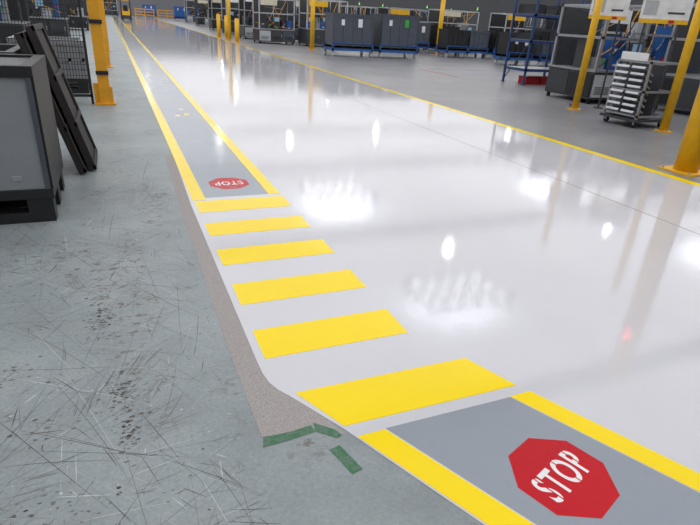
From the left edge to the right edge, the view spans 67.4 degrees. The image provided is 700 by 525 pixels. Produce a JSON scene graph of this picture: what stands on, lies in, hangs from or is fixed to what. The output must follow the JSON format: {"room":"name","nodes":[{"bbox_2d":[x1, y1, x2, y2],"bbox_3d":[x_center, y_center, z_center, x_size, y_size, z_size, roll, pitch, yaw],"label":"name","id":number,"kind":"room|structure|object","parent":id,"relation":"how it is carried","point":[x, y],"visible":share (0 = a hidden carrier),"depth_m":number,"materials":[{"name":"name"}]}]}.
{"room":"factory floor","nodes":[
{"label":"factory floor","id":0,"kind":"room"},
{"bbox_2d":[117,0,183,17],"bbox_3d":[-31.004,-48.893,96.888,54.000,7.000,0.200,-7,27,-22],"label":"wall","id":1,"kind":"structure","parent":0,"point":[160,4],"depth_m":95.69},
{"bbox_2d":[0,15,482,524],"bbox_3d":[-8.112,-21.125,48.619,54.000,0.200,120.000,-7,27,-22],"label":"floor","id":2,"kind":"structure","parent":0,"point":[302,482],"depth_m":2.45,"materials":[{"name":"grey concrete"}]},
{"bbox_2d":[0,44,22,53],"bbox_3d":[-3.759,-1.457,5.048,1.240,1.170,1.040,-7,27,-22],"label":"box","id":3,"kind":"object","parent":2,"relation":"on","point":[4,48],"visible":0.07,"depth_m":5.03,"materials":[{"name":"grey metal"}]},
{"bbox_2d":[0,0,30,43],"bbox_3d":[-11.518,-7.931,15.903,2.860,2.900,1.995,-7,27,-22],"label":"machine","id":4,"kind":"object","parent":2,"relation":"on","point":[19,3],"visible":0.34,"depth_m":15.96,"materials":[{"name":"black metal"}]},
{"bbox_2d":[0,53,64,224],"bbox_3d":[-3.055,-1.014,4.138,1.240,1.212,1.010,-7,27,-22],"label":"box","id":5,"kind":"object","parent":2,"relation":"on","point":[31,163],"visible":1,"depth_m":3.98,"materials":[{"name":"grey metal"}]},
{"bbox_2d":[0,0,93,103],"bbox_3d":[-5.391,-3.756,8.326,2.110,2.400,0.040,-7,27,-22],"label":"fence panel","id":6,"kind":"object","parent":2,"relation":"on","point":[78,1],"visible":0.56,"depth_m":8.62,"materials":[{"name":"black metal"}]},
{"bbox_2d":[6,35,89,92],"bbox_3d":[-5.808,-3.872,10.249,1.240,0.950,1.040,-7,27,-22],"label":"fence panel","id":7,"kind":"object","parent":2,"relation":"on","point":[69,39],"visible":0.23,"depth_m":9.95,"materials":[{"name":"black metal"}]},
{"bbox_2d":[26,0,70,36],"bbox_3d":[-13.948,-11.272,22.789,2.860,2.900,1.995,-7,27,-22],"label":"machine","id":8,"kind":"object","parent":2,"relation":"on","point":[35,2],"visible":0.31,"depth_m":22.80,"materials":[{"name":"black metal"}]},
{"bbox_2d":[14,30,86,173],"bbox_3d":[-3.007,-1.649,5.375,0.415,1.317,0.840,-7,27,-22],"label":"panel","id":9,"kind":"object","parent":2,"relation":"on","point":[22,38],"visible":0.38,"depth_m":5.17,"materials":[{"name":"black plastic"}]},
{"bbox_2d":[24,23,97,170],"bbox_3d":[-2.970,-1.731,5.485,0.426,1.377,0.820,-7,27,-22],"label":"panel","id":10,"kind":"object","parent":2,"relation":"on","point":[37,34],"visible":1,"depth_m":5.35,"materials":[{"name":"black plastic"}]},
{"bbox_2d":[66,0,89,30],"bbox_3d":[-18.228,-16.296,32.938,3.060,3.000,2.195,-7,27,-22],"label":"machine","id":11,"kind":"object","parent":2,"relation":"on","point":[85,16],"visible":0.23,"depth_m":33.13,"materials":[{"name":"black metal"}]},
{"bbox_2d":[86,0,115,104],"bbox_3d":[-4.230,-4.258,8.618,0.340,3.200,0.320,-7,27,-22],"label":"support post","id":12,"kind":"object","parent":2,"relation":"on","point":[103,92],"visible":1,"depth_m":8.90,"materials":[{"name":"yellow metal"}]},
{"bbox_2d":[99,0,113,67],"bbox_3d":[-6.673,-6.915,14.024,0.280,3.200,0.280,-7,27,-22],"label":"support post","id":13,"kind":"object","parent":2,"relation":"on","point":[100,1],"visible":0.65,"depth_m":14.29,"materials":[{"name":"yellow metal"}]},
{"bbox_2d":[103,0,111,51],"bbox_3d":[-8.980,-9.361,18.994,0.280,3.200,0.280,-7,27,-22],"label":"support post","id":14,"kind":"object","parent":2,"relation":"on","point":[103,0],"visible":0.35,"depth_m":19.28,"materials":[{"name":"yellow metal"}]},
{"bbox_2d":[104,0,117,15],"bbox_3d":[-37.265,-39.479,80.304,3.060,3.100,2.195,-7,27,-22],"label":"machine","id":15,"kind":"object","parent":2,"relation":"on","point":[110,6],"visible":0.56,"depth_m":80.45,"materials":[{"name":"grey metal"}]},
{"bbox_2d":[0,94,277,524],"bbox_3d":[-4.718,-1.592,6.602,4.170,0.001,16.869,-7,27,-22],"label":"scratches","id":16,"kind":"object","parent":2,"relation":"on","point":[128,436],"depth_m":2.32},
{"bbox_2d":[165,155,343,436],"bbox_3d":[-1.149,-0.277,4.257,0.345,0.001,5.040,-7,27,-22],"label":"ground strip","id":17,"kind":"object","parent":2,"relation":"on","point":[274,411],"visible":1,"depth_m":2.68,"materials":[{"name":"concrete"}]},
{"bbox_2d":[263,423,362,473],"bbox_3d":[-0.137,0.749,2.179,0.439,0.002,0.210,11,26,15],"label":"tape","id":18,"kind":"object","parent":2,"relation":"on","point":[339,452],"visible":1,"depth_m":2.19,"materials":[{"name":"green plastic"}]},
{"bbox_2d":[111,15,699,524],"bbox_3d":[-16.831,-20.151,45.052,6.060,0.002,120.000,-7,27,-22],"label":"floor","id":19,"kind":"structure","parent":0,"point":[588,303],"depth_m":4.22,"materials":[{"name":"white paint"}]},
{"bbox_2d":[119,0,131,19],"bbox_3d":[-27.410,-30.878,64.151,1.200,2.199,2.719,-7,27,-22],"label":"forklift","id":20,"kind":"object","parent":19,"relation":"on","point":[125,12],"visible":0.98,"depth_m":64.16,"materials":[{"name":"metal"}]},
{"bbox_2d":[134,8,154,17],"bbox_3d":[-32.721,-39.737,83.647,3.080,1.300,0.280,-7,27,-22],"label":"barrier","id":21,"kind":"object","parent":19,"relation":"on","point":[144,14],"visible":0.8,"depth_m":83.55,"materials":[{"name":"metal"}]},
{"bbox_2d":[112,17,278,200],"bbox_3d":[-17.053,-17.579,39.454,0.845,0.001,83.200,-7,27,-22],"label":"walkway","id":22,"kind":"object","parent":19,"relation":"on","point":[202,152],"visible":1,"depth_m":7.25,"materials":[{"name":"grey paint"}]},
{"bbox_2d":[208,177,248,188],"bbox_3d":[-1.247,-0.818,5.406,0.392,0.001,0.392,-7,27,-22],"label":"stop sign","id":23,"kind":"object","parent":22,"relation":"on","point":[223,183],"depth_m":5.40,"materials":[{"name":"red paint"}]},
{"bbox_2d":[195,196,514,425],"bbox_3d":[-0.299,0.025,3.716,1.120,0.001,3.175,-7,27,-22],"label":"zebra crossing","id":24,"kind":"object","parent":19,"relation":"on","point":[357,401],"visible":1,"depth_m":2.92,"materials":[{"name":"yellow paint"}]},
{"bbox_2d":[160,20,699,186],"bbox_3d":[-9.928,-16.062,37.168,0.150,0.001,97.700,-7,27,-22],"label":"floor line","id":25,"kind":"object","parent":19,"relation":"on","point":[474,116],"visible":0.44,"depth_m":9.13,"materials":[{"name":"yellow paint"}]},
{"bbox_2d":[174,30,699,234],"bbox_3d":[-5.742,-9.753,24.107,0.012,0.001,67.700,-7,27,-22],"label":"joint","id":26,"kind":"object","parent":19,"relation":"on","point":[174,30],"visible":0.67,"depth_m":6.73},
{"bbox_2d":[358,391,699,524],"bbox_3d":[1.653,1.192,1.465,3.598,0.001,0.835,23,31,36],"label":"walkway","id":27,"kind":"object","parent":19,"relation":"on","point":[476,443],"visible":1,"depth_m":2.15,"materials":[{"name":"grey paint"}]},
{"bbox_2d":[508,438,619,518],"bbox_3d":[0.847,0.848,2.096,0.392,0.001,0.392,-18,33,-39],"label":"stop sign","id":28,"kind":"object","parent":27,"relation":"on","point":[562,477],"depth_m":2.08,"materials":[{"name":"red paint"}]},
{"bbox_2d":[147,16,699,183],"bbox_3d":[1.337,-22.369,52.392,33.500,0.001,120.000,-7,27,-22],"label":"floor","id":29,"kind":"structure","parent":0,"point":[483,93],"depth_m":13.94,"materials":[{"name":"grey concrete"}]},
{"bbox_2d":[142,4,156,17],"bbox_3d":[-34.205,-42.845,89.445,2.200,1.899,1.400,-7,27,-22],"label":"tote dolly","id":30,"kind":"object","parent":29,"relation":"on","point":[143,5],"visible":0.92,"depth_m":88.86,"materials":[{"name":"blue plastic"}]},
{"bbox_2d":[157,9,173,18],"bbox_3d":[-29.588,-40.120,84.912,3.080,1.300,0.280,-7,27,-22],"label":"barrier","id":31,"kind":"object","parent":29,"relation":"on","point":[157,9],"visible":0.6,"depth_m":84.68,"materials":[{"name":"metal"}]},
{"bbox_2d":[173,6,184,20],"bbox_3d":[-24.830,-36.715,77.496,2.200,1.899,1.400,-7,27,-22],"label":"tote dolly","id":32,"kind":"object","parent":29,"relation":"on","point":[179,12],"visible":0.56,"depth_m":76.81,"materials":[{"name":"blue plastic"}]},
{"bbox_2d":[184,0,194,22],"bbox_3d":[-20.214,-33.331,69.511,3.060,3.000,2.195,-7,27,-22],"label":"machine","id":33,"kind":"object","parent":29,"relation":"on","point":[189,6],"visible":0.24,"depth_m":69.01,"materials":[{"name":"grey metal"}]},
{"bbox_2d":[194,0,208,25],"bbox_3d":[-15.877,-28.405,59.460,3.060,3.000,2.195,-7,27,-22],"label":"machine","id":34,"kind":"object","parent":29,"relation":"on","point":[201,6],"visible":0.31,"depth_m":58.86,"materials":[{"name":"grey metal"}]},
{"bbox_2d":[208,0,221,29],"bbox_3d":[-11.633,-23.467,49.373,3.060,3.000,2.195,-7,27,-22],"label":"machine","id":35,"kind":"object","parent":29,"relation":"on","point":[214,6],"visible":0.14,"depth_m":49.31,"materials":[{"name":"grey metal"}]},
{"bbox_2d":[216,14,220,36],"bbox_3d":[-8.916,-16.080,35.638,0.416,1.439,0.416,-7,27,-22],"label":"post","id":36,"kind":"object","parent":29,"relation":"on","point":[217,15],"visible":0.97,"depth_m":35.56,"materials":[{"name":"metal"}]},
{"bbox_2d":[224,15,227,37],"bbox_3d":[-8.220,-15.688,34.946,0.416,1.389,0.416,-7,27,-22],"label":"post","id":37,"kind":"object","parent":29,"relation":"on","point":[225,16],"visible":0.6,"depth_m":34.84,"materials":[{"name":"metal"}]},
{"bbox_2d":[226,0,231,39],"bbox_3d":[-7.469,-15.651,32.294,0.352,3.633,0.352,-7,27,-22],"label":"post","id":38,"kind":"object","parent":29,"relation":"on","point":[228,1],"visible":0.98,"depth_m":32.51,"materials":[{"name":"metal"}]},
{"bbox_2d":[221,0,238,32],"bbox_3d":[-8.742,-20.182,42.672,3.060,3.000,2.195,-7,27,-22],"label":"machine","id":39,"kind":"object","parent":29,"relation":"on","point":[233,3],"visible":0.27,"depth_m":42.13,"materials":[{"name":"grey metal"}]},
{"bbox_2d":[233,18,239,41],"bbox_3d":[-6.684,-13.739,31.064,0.416,1.289,0.416,-7,27,-22],"label":"post","id":40,"kind":"object","parent":29,"relation":"on","point":[236,20],"visible":0.98,"depth_m":30.97,"materials":[{"name":"metal"}]},
{"bbox_2d":[238,0,252,38],"bbox_3d":[-6.189,-17.038,36.229,2.660,3.000,1.995,-7,27,-22],"label":"machine","id":41,"kind":"object","parent":29,"relation":"on","point":[245,10],"visible":0.27,"depth_m":35.99,"materials":[{"name":"grey metal"}]},
{"bbox_2d":[252,0,294,44],"bbox_3d":[-4.641,-14.864,31.981,2.260,2.800,1.795,-7,27,-22],"label":"machine","id":42,"kind":"object","parent":29,"relation":"on","point":[270,23],"visible":0.98,"depth_m":31.92,"materials":[{"name":"grey metal"}]},
{"bbox_2d":[287,0,298,41],"bbox_3d":[-2.852,-16.719,36.124,2.660,2.900,1.995,-7,27,-22],"label":"machine","id":43,"kind":"object","parent":29,"relation":"on","point":[290,3],"visible":0.08,"depth_m":36.12,"materials":[{"name":"grey metal"}]},
{"bbox_2d":[307,0,315,49],"bbox_3d":[-1.959,-13.143,27.635,0.384,3.636,0.384,-7,27,-22],"label":"post","id":44,"kind":"object","parent":29,"relation":"on","point":[312,14],"visible":0.99,"depth_m":27.80,"materials":[{"name":"metal"}]},
{"bbox_2d":[298,0,347,45],"bbox_3d":[-1.636,-14.776,32.091,2.660,2.900,1.795,-7,27,-22],"label":"machine","id":45,"kind":"object","parent":29,"relation":"on","point":[321,6],"visible":0.66,"depth_m":31.82,"materials":[{"name":"grey metal"}]},
{"bbox_2d":[323,12,374,57],"bbox_3d":[-0.072,-10.866,25.104,2.100,1.849,1.300,-7,27,-22],"label":"tote dolly","id":46,"kind":"object","parent":29,"relation":"on","point":[343,31],"visible":1,"depth_m":24.57,"materials":[{"name":"grey plastic"}]},
{"bbox_2d":[340,2,361,14],"bbox_3d":[-0.567,-17.408,38.053,2.260,2.800,1.995,-7,27,-22],"label":"machine","id":47,"kind":"object","parent":29,"relation":"on","point":[343,8],"visible":0.15,"depth_m":37.61,"materials":[{"name":"grey metal"}]},
{"bbox_2d":[348,3,382,14],"bbox_3d":[0.954,-19.002,41.596,3.060,2.900,1.995,-7,27,-22],"label":"machine","id":48,"kind":"object","parent":29,"relation":"on","point":[365,10],"visible":0.17,"depth_m":41.98,"materials":[{"name":"grey metal"}]},
{"bbox_2d":[372,13,420,58],"bbox_3d":[2.188,-11.187,25.995,2.100,1.949,1.300,-7,27,-22],"label":"tote dolly","id":49,"kind":"object","parent":29,"relation":"on","point":[392,33],"visible":0.88,"depth_m":25.45,"materials":[{"name":"grey plastic"}]},
{"bbox_2d":[377,5,428,49],"bbox_3d":[3.535,-15.999,35.579,3.060,2.800,1.995,-7,27,-22],"label":"machine","id":50,"kind":"object","parent":29,"relation":"on","point":[380,10],"visible":0.23,"depth_m":35.06,"materials":[{"name":"metal"}]},
{"bbox_2d":[417,22,430,52],"bbox_3d":[3.974,-14.020,32.673,1.600,1.699,1.300,-7,27,-22],"label":"tote dolly","id":51,"kind":"object","parent":29,"relation":"on","point":[424,28],"visible":0.45,"depth_m":32.27,"materials":[{"name":"grey plastic"}]},
{"bbox_2d":[416,8,451,21],"bbox_3d":[6.330,-18.750,41.801,3.060,2.900,1.995,-7,27,-22],"label":"machine","id":52,"kind":"object","parent":29,"relation":"on","point":[424,15],"visible":0.12,"depth_m":42.02,"materials":[{"name":"grey metal"}]},
{"bbox_2d":[432,0,445,54],"bbox_3d":[5.301,-14.031,30.567,0.416,3.639,0.416,-7,27,-22],"label":"post","id":53,"kind":"object","parent":29,"relation":"on","point":[442,8],"visible":0.63,"depth_m":30.40,"materials":[{"name":"metal"}]},
{"bbox_2d":[428,25,459,51],"bbox_3d":[5.890,-14.118,33.273,1.600,1.599,1.300,-7,27,-22],"label":"tote dolly","id":54,"kind":"object","parent":29,"relation":"on","point":[434,28],"visible":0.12,"depth_m":32.81,"materials":[{"name":"black plastic"}]},
{"bbox_2d":[435,28,469,57],"bbox_3d":[5.830,-12.475,29.888,1.400,1.449,1.200,-7,27,-22],"label":"tote dolly","id":55,"kind":"object","parent":29,"relation":"on","point":[454,41],"visible":0.99,"depth_m":29.45,"materials":[{"name":"black plastic"}]},
{"bbox_2d":[425,7,479,49],"bbox_3d":[7.085,-16.204,36.401,3.060,2.900,1.995,-7,27,-22],"label":"machine","id":56,"kind":"object","parent":29,"relation":"on","point":[455,18],"visible":0.39,"depth_m":36.19,"materials":[{"name":"grey metal"}]},
{"bbox_2d":[420,69,515,76],"bbox_3d":[5.847,-7.398,20.636,5.800,0.001,2.920,-7,27,-22],"label":"tape","id":57,"kind":"object","parent":29,"relation":"on","point":[420,69],"visible":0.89,"depth_m":21.13,"materials":[{"name":"plastic"}]},
{"bbox_2d":[457,30,489,58],"bbox_3d":[7.181,-12.731,30.631,1.400,1.449,1.200,-7,27,-22],"label":"tote dolly","id":58,"kind":"object","parent":29,"relation":"on","point":[478,41],"visible":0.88,"depth_m":30.14,"materials":[{"name":"grey plastic"}]},
{"bbox_2d":[481,30,515,58],"bbox_3d":[8.726,-12.806,30.949,1.400,1.499,1.200,-7,27,-22],"label":"tote dolly","id":59,"kind":"object","parent":29,"relation":"on","point":[493,38],"visible":0.35,"depth_m":30.41,"materials":[{"name":"black plastic"}]},
{"bbox_2d":[493,32,533,65],"bbox_3d":[8.306,-10.799,26.550,1.500,1.499,1.200,-7,27,-22],"label":"tote dolly","id":60,"kind":"object","parent":29,"relation":"on","point":[516,48],"visible":0.71,"depth_m":26.18,"materials":[{"name":"black plastic"}]},
{"bbox_2d":[488,13,542,32],"bbox_3d":[11.248,-15.713,35.919,3.060,2.900,1.995,-7,27,-22],"label":"machine","id":61,"kind":"object","parent":29,"relation":"on","point":[502,22],"visible":0.26,"depth_m":35.94,"materials":[{"name":"grey metal"}]},
{"bbox_2d":[518,75,547,84],"bbox_3d":[6.288,-6.162,17.742,1.200,0.240,0.400,-7,27,-22],"label":"crates","id":62,"kind":"object","parent":29,"relation":"on","point":[541,80],"visible":0.82,"depth_m":17.56,"materials":[{"name":"plastic"}]},
{"bbox_2d":[524,43,553,66],"bbox_3d":[10.041,-10.920,27.055,1.500,1.499,1.200,-7,27,-22],"label":"tote dolly","id":63,"kind":"object","parent":29,"relation":"on","point":[539,51],"visible":0.36,"depth_m":26.56,"materials":[{"name":"grey plastic"}]},
{"bbox_2d":[502,0,583,84],"bbox_3d":[6.300,-7.254,17.288,1.870,2.600,1.170,-7,27,-22],"label":"storage rack","id":64,"kind":"object","parent":29,"relation":"on","point":[537,35],"visible":0.8,"depth_m":16.82,"materials":[{"name":"metal"}]},
{"bbox_2d":[545,19,558,28],"bbox_3d":[13.055,-13.251,30.847,2.860,2.900,1.795,-7,27,-22],"label":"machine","id":65,"kind":"object","parent":29,"relation":"on","point":[549,23],"visible":0.02,"depth_m":30.82,"materials":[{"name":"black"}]},
{"bbox_2d":[567,0,602,109],"bbox_3d":[5.372,-5.144,11.612,0.240,3.422,0.240,-7,27,-22],"label":"post","id":66,"kind":"object","parent":29,"relation":"on","point":[598,4],"visible":1,"depth_m":11.77,"materials":[{"name":"metal"}]},
{"bbox_2d":[545,4,651,103],"bbox_3d":[6.528,-5.589,13.720,1.560,2.600,1.795,-7,27,-22],"label":"machine","id":67,"kind":"object","parent":29,"relation":"on","point":[574,23],"visible":0.73,"depth_m":13.61,"materials":[{"name":"grey metal"}]},
{"bbox_2d":[569,0,630,108],"bbox_3d":[5.863,-4.977,12.363,0.800,2.550,0.240,11,26,16],"label":"notice board","id":68,"kind":"object","parent":29,"relation":"on","point":[611,9],"visible":0.82,"depth_m":11.96,"materials":[{"name":"grey metal"}]},
{"bbox_2d":[595,5,672,64],"bbox_3d":[8.523,-6.082,14.946,2.460,2.700,1.695,-7,27,-22],"label":"machine","id":69,"kind":"object","parent":29,"relation":"on","point":[659,35],"visible":0.27,"depth_m":14.46,"materials":[{"name":"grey metal"}]},
{"bbox_2d":[599,51,678,127],"bbox_3d":[5.805,-3.438,10.444,0.976,1.360,0.880,-7,27,-22],"label":"cart","id":70,"kind":"object","parent":29,"relation":"on","point":[636,89],"visible":0.92,"depth_m":10.22,"materials":[{"name":"metal"}]},
{"bbox_2d":[636,0,694,115],"bbox_3d":[6.367,-4.311,11.052,0.900,2.500,0.240,14,27,21],"label":"notice board","id":71,"kind":"object","parent":29,"relation":"on","point":[676,12],"visible":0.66,"depth_m":10.67,"materials":[{"name":"grey metal"}]},
{"bbox_2d":[653,3,699,110],"bbox_3d":[8.897,-4.923,12.491,2.060,2.700,1.595,-7,27,-22],"label":"machine","id":72,"kind":"object","parent":29,"relation":"on","point":[688,92],"visible":0.41,"depth_m":12.67,"materials":[{"name":"grey metal"}]},
{"bbox_2d":[653,0,699,132],"bbox_3d":[6.140,-4.079,9.414,0.256,3.424,0.256,-7,27,-22],"label":"post","id":73,"kind":"object","parent":29,"relation":"on","point":[694,28],"visible":1,"depth_m":9.62,"materials":[{"name":"metal"}]},
{"bbox_2d":[657,85,699,176],"bbox_3d":[4.646,-2.796,6.406,0.480,3.445,0.480,-7,27,-22],"label":"post","id":74,"kind":"object","parent":29,"relation":"on","point":[687,162],"visible":1,"depth_m":6.90,"materials":[{"name":"metal"}]},
{"bbox_2d":[338,0,697,30],"bbox_3d":[17.066,-27.436,57.198,0.200,7.000,120.000,-7,27,-22],"label":"wall","id":75,"kind":"structure","parent":0,"point":[485,7],"depth_m":61.73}
]}

